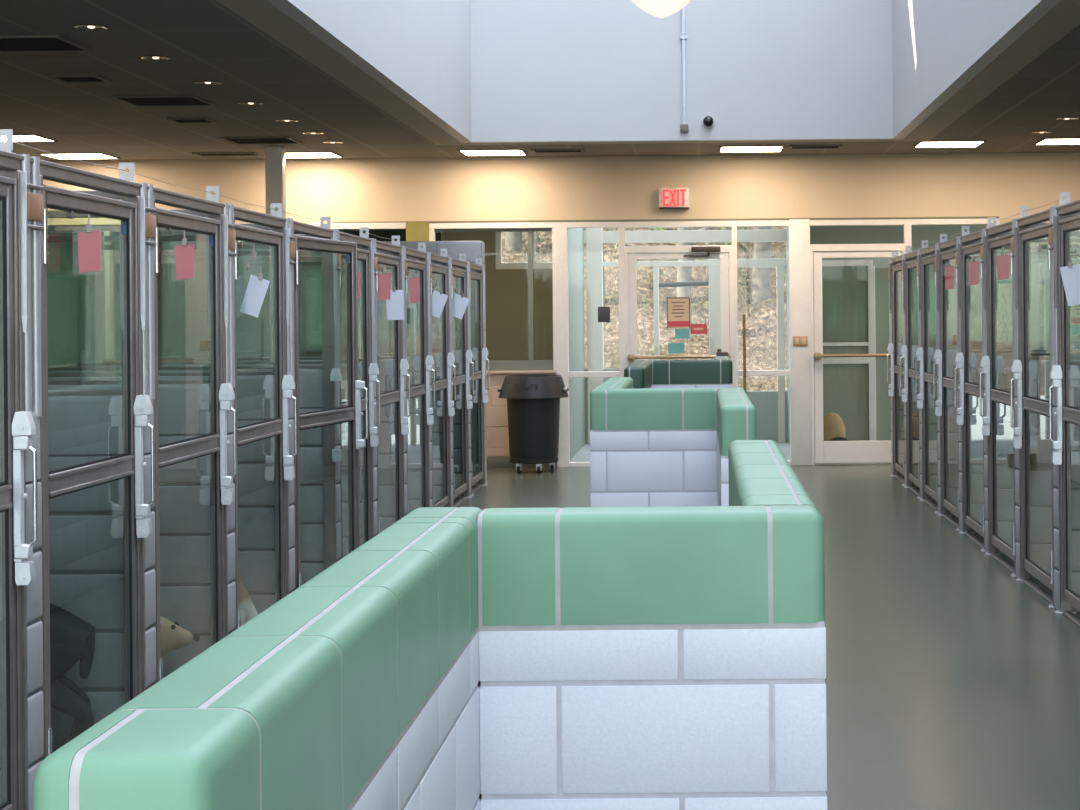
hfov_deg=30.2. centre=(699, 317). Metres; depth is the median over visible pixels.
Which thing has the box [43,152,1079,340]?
wall
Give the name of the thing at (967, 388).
gate
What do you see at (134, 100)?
ceiling vent
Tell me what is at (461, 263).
frame
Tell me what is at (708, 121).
dome camera
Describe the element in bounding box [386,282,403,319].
card
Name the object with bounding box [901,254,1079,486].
wall
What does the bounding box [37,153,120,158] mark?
recessed light
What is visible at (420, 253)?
frame
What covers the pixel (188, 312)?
wall
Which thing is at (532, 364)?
window
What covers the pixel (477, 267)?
frame
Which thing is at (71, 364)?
wall
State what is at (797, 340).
switch plate
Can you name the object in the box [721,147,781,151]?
diffuser
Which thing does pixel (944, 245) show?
frame
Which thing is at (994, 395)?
gate
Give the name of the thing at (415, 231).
wall pier
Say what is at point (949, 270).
card
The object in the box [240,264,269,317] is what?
card
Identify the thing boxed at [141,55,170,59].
recessed light
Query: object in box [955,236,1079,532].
wall
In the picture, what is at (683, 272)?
tree
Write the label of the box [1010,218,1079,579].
wall
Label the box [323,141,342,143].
recessed light
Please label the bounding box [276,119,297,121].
recessed light
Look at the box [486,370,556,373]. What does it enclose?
sill
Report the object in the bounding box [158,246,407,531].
wall
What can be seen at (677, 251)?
door
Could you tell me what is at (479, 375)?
gate
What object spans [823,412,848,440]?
bag
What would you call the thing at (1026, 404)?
gate
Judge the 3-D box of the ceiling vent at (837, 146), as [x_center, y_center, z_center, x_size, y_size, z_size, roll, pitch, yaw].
[1.086,-1.613,18.750,0.500,0.014,0.300,0,0,0]
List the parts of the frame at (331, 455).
post, rail, post, guide plate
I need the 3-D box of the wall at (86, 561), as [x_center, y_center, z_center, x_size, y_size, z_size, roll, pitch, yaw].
[-2.784,0.516,6.930,1.764,1.953,0.143,0,0,0]
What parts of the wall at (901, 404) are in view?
screen rail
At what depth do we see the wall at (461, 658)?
3.58 m
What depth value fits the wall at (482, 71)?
17.80 m
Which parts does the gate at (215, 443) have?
rail, pull handle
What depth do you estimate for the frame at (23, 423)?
5.63 m
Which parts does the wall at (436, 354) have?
screen rail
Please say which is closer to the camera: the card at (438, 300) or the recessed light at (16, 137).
the card at (438, 300)
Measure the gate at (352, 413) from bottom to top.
1.810 m
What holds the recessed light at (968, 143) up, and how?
in the ceiling
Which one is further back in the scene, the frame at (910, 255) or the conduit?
the conduit
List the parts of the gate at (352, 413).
rail, pull handle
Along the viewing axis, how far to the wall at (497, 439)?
19.75 m
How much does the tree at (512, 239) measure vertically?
10.851 m
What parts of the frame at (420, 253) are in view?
post, rail, post, guide plate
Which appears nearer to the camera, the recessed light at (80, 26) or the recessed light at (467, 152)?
the recessed light at (80, 26)
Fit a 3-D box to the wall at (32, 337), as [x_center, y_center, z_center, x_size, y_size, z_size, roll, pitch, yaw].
[-2.784,0.516,5.730,1.764,1.953,0.143,0,0,0]
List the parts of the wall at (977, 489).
screen rail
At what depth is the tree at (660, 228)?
43.93 m
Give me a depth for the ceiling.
14.67 m
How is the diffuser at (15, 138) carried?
attached to the recessed light at (16, 137)
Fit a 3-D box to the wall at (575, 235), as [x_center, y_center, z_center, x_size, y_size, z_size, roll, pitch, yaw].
[-1.409,0.121,21.675,0.100,2.720,3.450,0,0,0]
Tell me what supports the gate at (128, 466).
attached to the frame at (124, 186)
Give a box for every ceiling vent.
[0,35,91,51]
[48,74,111,82]
[111,95,215,106]
[166,117,216,122]
[192,152,261,155]
[220,136,302,143]
[530,148,584,152]
[788,144,842,148]
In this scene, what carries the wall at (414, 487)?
on the floor
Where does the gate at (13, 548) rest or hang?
attached to the frame at (23, 423)
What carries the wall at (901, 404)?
on the floor
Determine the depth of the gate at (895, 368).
18.19 m
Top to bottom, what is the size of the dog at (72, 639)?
0.773 m
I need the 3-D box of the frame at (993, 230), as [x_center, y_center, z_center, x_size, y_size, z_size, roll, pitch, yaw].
[1.782,0.419,11.643,0.124,2.070,1.210,0,0,0]
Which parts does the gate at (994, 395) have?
pull handle, rail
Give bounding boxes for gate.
[0,176,37,809]
[43,184,154,755]
[155,207,236,680]
[235,224,296,627]
[294,235,367,587]
[340,248,379,557]
[376,252,409,532]
[406,258,434,513]
[431,263,455,506]
[452,268,473,498]
[470,271,488,484]
[887,263,903,475]
[900,259,919,487]
[915,254,937,501]
[933,249,958,517]
[954,242,983,536]
[979,233,1014,560]
[1010,223,1052,590]
[1049,215,1079,611]
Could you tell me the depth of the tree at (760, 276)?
42.82 m
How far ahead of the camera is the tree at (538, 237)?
41.97 m
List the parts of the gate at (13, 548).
rail, frame, pull handle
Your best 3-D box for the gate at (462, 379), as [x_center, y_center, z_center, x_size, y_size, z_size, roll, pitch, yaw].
[-1.913,0.510,15.924,0.102,1.810,0.999,0,0,0]
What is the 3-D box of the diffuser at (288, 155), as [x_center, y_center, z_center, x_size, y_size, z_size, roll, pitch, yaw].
[-3.793,-1.574,19.200,0.570,0.008,0.570,0,0,0]
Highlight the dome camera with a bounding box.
[703,116,713,127]
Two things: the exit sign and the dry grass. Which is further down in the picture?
the dry grass
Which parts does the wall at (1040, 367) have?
screen rail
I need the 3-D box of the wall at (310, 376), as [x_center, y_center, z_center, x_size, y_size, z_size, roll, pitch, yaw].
[-2.784,0.516,10.530,1.764,1.953,0.143,0,0,0]
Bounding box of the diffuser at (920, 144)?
[917,142,981,146]
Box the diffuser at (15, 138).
[0,136,50,141]
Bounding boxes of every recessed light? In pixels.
[0,134,57,141]
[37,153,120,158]
[74,24,107,29]
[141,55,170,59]
[194,81,221,84]
[238,102,262,104]
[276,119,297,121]
[285,151,343,157]
[303,132,323,133]
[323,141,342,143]
[458,149,527,155]
[719,145,783,152]
[913,140,985,147]
[1032,131,1051,133]
[1033,138,1079,144]
[1056,117,1077,119]
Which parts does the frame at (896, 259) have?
guide plate, post, rail, sill, post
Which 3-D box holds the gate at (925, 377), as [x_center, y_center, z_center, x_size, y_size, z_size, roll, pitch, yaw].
[1.761,0.452,15.334,0.102,1.865,0.999,0,0,0]
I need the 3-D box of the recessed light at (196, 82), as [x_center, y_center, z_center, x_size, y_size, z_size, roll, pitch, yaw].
[-3.304,-1.580,13.360,0.180,0.016,0.180,0,0,0]
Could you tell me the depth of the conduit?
17.76 m
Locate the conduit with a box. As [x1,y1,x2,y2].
[680,7,687,131]
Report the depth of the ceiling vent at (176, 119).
15.76 m
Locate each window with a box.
[78,223,405,360]
[429,222,555,370]
[495,231,551,268]
[555,222,624,466]
[732,220,790,464]
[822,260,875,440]
[903,219,999,340]
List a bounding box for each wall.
[0,154,43,809]
[33,440,826,809]
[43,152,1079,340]
[47,229,441,364]
[48,183,156,748]
[48,203,235,677]
[48,218,295,613]
[48,229,340,584]
[48,350,257,367]
[75,238,377,555]
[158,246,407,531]
[167,241,486,485]
[183,252,431,511]
[237,257,452,506]
[257,262,470,497]
[267,0,1060,142]
[442,232,552,360]
[486,373,555,455]
[568,228,584,459]
[590,377,756,506]
[624,356,732,449]
[788,219,811,464]
[811,225,985,440]
[888,258,1079,475]
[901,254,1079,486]
[917,249,1079,499]
[934,243,1079,514]
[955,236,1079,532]
[980,228,1079,553]
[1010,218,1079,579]
[1048,206,1079,611]
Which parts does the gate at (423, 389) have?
rail, pull handle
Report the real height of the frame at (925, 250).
2.070 m
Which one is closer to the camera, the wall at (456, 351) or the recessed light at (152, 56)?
the recessed light at (152, 56)
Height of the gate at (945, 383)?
1.865 m
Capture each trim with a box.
[216,0,1079,144]
[332,216,998,222]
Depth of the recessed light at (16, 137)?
17.22 m
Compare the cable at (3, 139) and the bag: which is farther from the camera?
the bag
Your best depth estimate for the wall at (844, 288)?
23.25 m
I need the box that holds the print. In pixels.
[668,321,688,326]
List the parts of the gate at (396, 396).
rail, pull handle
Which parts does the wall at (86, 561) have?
screen rail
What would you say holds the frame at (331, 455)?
on the floor
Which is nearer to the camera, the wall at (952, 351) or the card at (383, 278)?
the card at (383, 278)
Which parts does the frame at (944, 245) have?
guide plate, post, rail, sill, post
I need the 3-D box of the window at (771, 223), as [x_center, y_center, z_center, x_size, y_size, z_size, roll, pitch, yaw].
[0.610,0.249,19.790,0.571,2.430,0.120,0,0,0]
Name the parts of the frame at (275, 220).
post, rail, post, guide plate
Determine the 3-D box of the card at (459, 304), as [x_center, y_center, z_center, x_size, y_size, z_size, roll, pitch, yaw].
[-1.921,-0.109,15.843,0.169,0.246,0.043,0,0,-14]
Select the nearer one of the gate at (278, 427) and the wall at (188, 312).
the gate at (278, 427)
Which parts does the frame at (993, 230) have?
guide plate, post, rail, sill, post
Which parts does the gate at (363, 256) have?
rail, pull handle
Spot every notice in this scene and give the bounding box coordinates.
[667,297,689,327]
[668,343,683,352]
[675,329,689,338]
[691,324,706,333]
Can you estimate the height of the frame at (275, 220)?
2.015 m
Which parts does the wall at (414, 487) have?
screen rail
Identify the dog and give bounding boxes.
[50,603,94,746]
[160,616,199,657]
[238,550,257,625]
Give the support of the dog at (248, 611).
on the floor
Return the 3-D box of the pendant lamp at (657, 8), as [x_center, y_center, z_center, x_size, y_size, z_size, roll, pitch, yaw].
[-0.211,-2.920,10.300,0.490,2.738,0.490,0,0,0]
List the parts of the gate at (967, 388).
pull handle, rail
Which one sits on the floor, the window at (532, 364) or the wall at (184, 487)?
the wall at (184, 487)
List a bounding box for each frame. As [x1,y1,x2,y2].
[0,129,35,809]
[20,155,152,759]
[139,184,234,683]
[223,203,294,629]
[284,216,341,589]
[332,227,378,558]
[370,236,408,534]
[406,243,433,513]
[426,249,454,506]
[452,254,472,506]
[466,258,487,495]
[887,251,905,485]
[901,246,920,498]
[916,240,939,512]
[934,234,960,530]
[955,226,986,551]
[980,217,1016,576]
[1011,206,1057,607]
[1050,192,1079,626]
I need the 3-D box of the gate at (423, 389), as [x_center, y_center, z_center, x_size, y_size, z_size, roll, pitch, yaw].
[-1.913,0.510,13.524,0.102,1.810,0.999,0,0,0]
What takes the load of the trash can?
on the floor
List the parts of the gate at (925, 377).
pull handle, rail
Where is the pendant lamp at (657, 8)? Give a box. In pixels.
[631,0,690,17]
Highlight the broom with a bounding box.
[743,314,745,391]
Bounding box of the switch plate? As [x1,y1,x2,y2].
[793,336,807,345]
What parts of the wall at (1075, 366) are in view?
screen rail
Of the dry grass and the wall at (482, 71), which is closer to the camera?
the wall at (482, 71)
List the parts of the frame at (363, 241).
post, rail, post, guide plate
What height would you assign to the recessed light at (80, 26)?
0.016 m
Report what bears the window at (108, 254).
in the wall at (957, 184)
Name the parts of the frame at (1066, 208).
guide plate, post, plate, rail, sill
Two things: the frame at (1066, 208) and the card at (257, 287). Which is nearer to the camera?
the card at (257, 287)
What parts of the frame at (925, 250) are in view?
guide plate, post, rail, sill, post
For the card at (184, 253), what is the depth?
7.30 m
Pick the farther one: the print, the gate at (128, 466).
the print
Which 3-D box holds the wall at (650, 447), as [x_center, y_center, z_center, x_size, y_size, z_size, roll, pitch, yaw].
[-0.156,0.911,9.925,0.772,1.118,4.050,0,0,0]
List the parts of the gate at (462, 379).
rail, pull handle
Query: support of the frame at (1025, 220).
on the floor
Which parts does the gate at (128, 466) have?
rail, pull handle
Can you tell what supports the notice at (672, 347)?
attached to the door at (677, 251)
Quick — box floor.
[52,442,1079,809]
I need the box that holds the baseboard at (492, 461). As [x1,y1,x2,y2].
[487,456,556,467]
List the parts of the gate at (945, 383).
pull handle, rail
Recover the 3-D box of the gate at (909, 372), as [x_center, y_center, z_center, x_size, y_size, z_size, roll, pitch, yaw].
[1.761,0.452,16.544,0.102,1.865,0.999,0,0,0]
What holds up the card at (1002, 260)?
attached to the gate at (994, 395)
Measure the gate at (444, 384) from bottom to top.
1.810 m
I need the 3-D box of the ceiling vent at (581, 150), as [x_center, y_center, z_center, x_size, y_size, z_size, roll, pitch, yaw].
[-1.354,-1.593,18.950,0.500,0.014,0.300,0,0,0]
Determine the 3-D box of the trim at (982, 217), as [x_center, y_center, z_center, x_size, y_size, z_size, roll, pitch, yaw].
[-0.341,-0.968,19.745,6.620,0.024,0.010,0,0,0]
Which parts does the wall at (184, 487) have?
screen rail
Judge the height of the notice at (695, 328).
0.099 m
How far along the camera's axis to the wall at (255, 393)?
9.26 m
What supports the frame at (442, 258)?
on the floor
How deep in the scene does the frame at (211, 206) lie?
7.97 m
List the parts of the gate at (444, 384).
rail, pull handle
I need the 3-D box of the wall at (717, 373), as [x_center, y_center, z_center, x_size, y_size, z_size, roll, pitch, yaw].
[-0.133,0.911,16.300,0.818,1.118,4.000,0,0,0]
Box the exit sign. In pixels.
[659,188,688,208]
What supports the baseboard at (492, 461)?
attached to the wall at (957, 184)
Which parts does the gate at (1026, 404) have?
pull handle, rail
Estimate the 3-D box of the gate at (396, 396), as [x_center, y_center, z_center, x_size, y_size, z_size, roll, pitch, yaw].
[-1.913,0.510,12.324,0.102,1.810,0.999,0,0,0]
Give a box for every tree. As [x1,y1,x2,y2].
[505,232,521,250]
[535,228,665,303]
[615,227,779,330]
[659,227,743,279]
[731,227,770,303]
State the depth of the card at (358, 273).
10.87 m
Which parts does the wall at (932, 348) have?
screen rail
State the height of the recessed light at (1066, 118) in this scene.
0.016 m
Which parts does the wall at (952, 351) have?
screen rail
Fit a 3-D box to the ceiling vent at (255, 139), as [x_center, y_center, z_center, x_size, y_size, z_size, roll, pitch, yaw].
[-3.873,-1.571,17.600,0.600,0.014,0.600,0,0,0]
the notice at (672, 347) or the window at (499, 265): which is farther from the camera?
the window at (499, 265)
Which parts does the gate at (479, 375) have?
rail, pull handle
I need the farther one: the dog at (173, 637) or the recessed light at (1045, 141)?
the recessed light at (1045, 141)
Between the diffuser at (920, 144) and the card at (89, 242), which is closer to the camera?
the card at (89, 242)
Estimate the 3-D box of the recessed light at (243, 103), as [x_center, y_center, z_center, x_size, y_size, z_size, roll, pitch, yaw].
[-3.304,-1.580,14.640,0.180,0.016,0.180,0,0,0]
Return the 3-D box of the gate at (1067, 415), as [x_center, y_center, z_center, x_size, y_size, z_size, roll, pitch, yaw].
[1.761,0.452,9.284,0.102,1.865,0.999,0,0,0]
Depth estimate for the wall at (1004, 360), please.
12.25 m
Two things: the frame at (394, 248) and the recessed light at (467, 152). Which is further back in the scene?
the recessed light at (467, 152)
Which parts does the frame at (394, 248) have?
post, rail, post, guide plate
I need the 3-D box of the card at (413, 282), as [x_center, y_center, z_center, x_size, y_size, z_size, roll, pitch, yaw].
[-1.900,-0.210,13.155,0.096,0.246,0.028,0,0,0]
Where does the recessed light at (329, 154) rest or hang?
in the ceiling
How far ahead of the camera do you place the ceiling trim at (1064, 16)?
12.76 m
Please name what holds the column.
on the floor
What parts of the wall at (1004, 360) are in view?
screen rail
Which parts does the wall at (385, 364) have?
screen rail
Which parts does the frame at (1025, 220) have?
guide plate, post, rail, sill, post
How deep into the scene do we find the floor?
8.58 m
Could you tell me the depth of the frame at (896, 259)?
18.26 m
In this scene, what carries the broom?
on the floor
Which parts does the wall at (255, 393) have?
screen rail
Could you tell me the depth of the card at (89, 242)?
6.15 m
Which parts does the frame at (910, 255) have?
guide plate, post, rail, sill, post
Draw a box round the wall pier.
[406,222,428,240]
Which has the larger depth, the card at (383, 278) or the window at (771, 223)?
the window at (771, 223)
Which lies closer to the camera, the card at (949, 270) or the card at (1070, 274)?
the card at (1070, 274)
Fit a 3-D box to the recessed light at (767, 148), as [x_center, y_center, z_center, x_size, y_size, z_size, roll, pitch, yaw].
[0.486,-1.609,18.950,0.610,0.012,0.610,0,0,0]
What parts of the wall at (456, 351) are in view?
screen rail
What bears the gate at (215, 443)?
attached to the frame at (211, 206)
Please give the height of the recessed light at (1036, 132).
0.016 m
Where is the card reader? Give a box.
[598,307,609,321]
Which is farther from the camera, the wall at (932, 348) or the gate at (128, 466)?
the wall at (932, 348)
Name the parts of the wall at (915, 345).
screen rail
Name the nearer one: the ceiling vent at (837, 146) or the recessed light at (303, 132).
the recessed light at (303, 132)
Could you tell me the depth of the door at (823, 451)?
19.74 m
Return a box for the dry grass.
[502,227,786,390]
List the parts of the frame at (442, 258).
post, rail, post, guide plate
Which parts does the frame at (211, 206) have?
post, rail, post, guide plate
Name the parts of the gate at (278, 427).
rail, pull handle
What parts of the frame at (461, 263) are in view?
post, rail, sill, post, guide plate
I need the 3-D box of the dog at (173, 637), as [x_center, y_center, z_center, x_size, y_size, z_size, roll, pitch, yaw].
[-2.388,1.332,7.842,0.819,0.306,0.321,0,0,-9]
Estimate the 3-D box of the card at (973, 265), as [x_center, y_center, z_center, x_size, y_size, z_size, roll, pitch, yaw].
[1.730,-0.311,12.547,0.106,0.226,0.026,0,0,1]
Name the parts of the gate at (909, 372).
pull handle, rail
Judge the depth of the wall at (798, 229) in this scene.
19.73 m
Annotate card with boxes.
[69,211,100,272]
[168,227,194,279]
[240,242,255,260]
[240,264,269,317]
[343,261,359,297]
[378,264,390,299]
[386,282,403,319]
[408,269,418,303]
[431,285,447,317]
[452,289,468,319]
[945,258,954,289]
[968,253,978,284]
[997,246,1008,281]
[1060,255,1079,305]
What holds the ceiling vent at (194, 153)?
in the ceiling
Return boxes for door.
[624,221,732,367]
[810,219,904,464]
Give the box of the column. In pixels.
[265,146,285,230]
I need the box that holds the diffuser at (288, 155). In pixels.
[285,153,338,157]
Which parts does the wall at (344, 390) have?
screen rail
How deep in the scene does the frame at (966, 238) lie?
13.40 m
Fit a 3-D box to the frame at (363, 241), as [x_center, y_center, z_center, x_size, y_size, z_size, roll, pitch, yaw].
[-1.934,0.478,11.063,0.124,2.015,1.210,0,0,0]
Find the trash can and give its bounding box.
[497,375,568,472]
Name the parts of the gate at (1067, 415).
pull handle, rail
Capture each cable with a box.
[3,139,473,260]
[896,198,1063,253]
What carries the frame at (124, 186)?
on the floor
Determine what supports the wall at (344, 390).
on the floor
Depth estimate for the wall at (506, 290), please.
22.90 m
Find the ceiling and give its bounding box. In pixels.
[0,0,1079,160]
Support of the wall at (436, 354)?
on the floor
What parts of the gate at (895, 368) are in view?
pull handle, rail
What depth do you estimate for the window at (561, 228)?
19.73 m
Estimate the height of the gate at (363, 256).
1.810 m
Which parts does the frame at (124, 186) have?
post, rail, post, guide plate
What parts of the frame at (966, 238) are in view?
guide plate, post, rail, sill, post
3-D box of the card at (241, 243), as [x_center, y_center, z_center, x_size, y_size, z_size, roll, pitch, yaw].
[-1.903,-0.230,8.435,0.092,0.186,0.026,0,0,1]
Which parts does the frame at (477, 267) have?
post, rail, sill, post, guide plate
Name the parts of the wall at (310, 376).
screen rail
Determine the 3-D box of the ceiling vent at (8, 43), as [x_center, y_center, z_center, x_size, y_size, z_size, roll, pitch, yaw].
[-3.873,-1.571,11.400,0.600,0.014,0.600,0,0,0]
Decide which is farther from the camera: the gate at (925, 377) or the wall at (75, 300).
the wall at (75, 300)
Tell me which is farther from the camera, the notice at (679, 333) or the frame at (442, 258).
the notice at (679, 333)
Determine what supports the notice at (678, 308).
attached to the door at (677, 251)
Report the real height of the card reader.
0.155 m
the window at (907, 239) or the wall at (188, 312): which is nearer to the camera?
the wall at (188, 312)
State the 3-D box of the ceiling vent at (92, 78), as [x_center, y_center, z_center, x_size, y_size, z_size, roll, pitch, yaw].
[-4.064,-1.569,13.050,0.320,0.014,0.320,0,0,0]

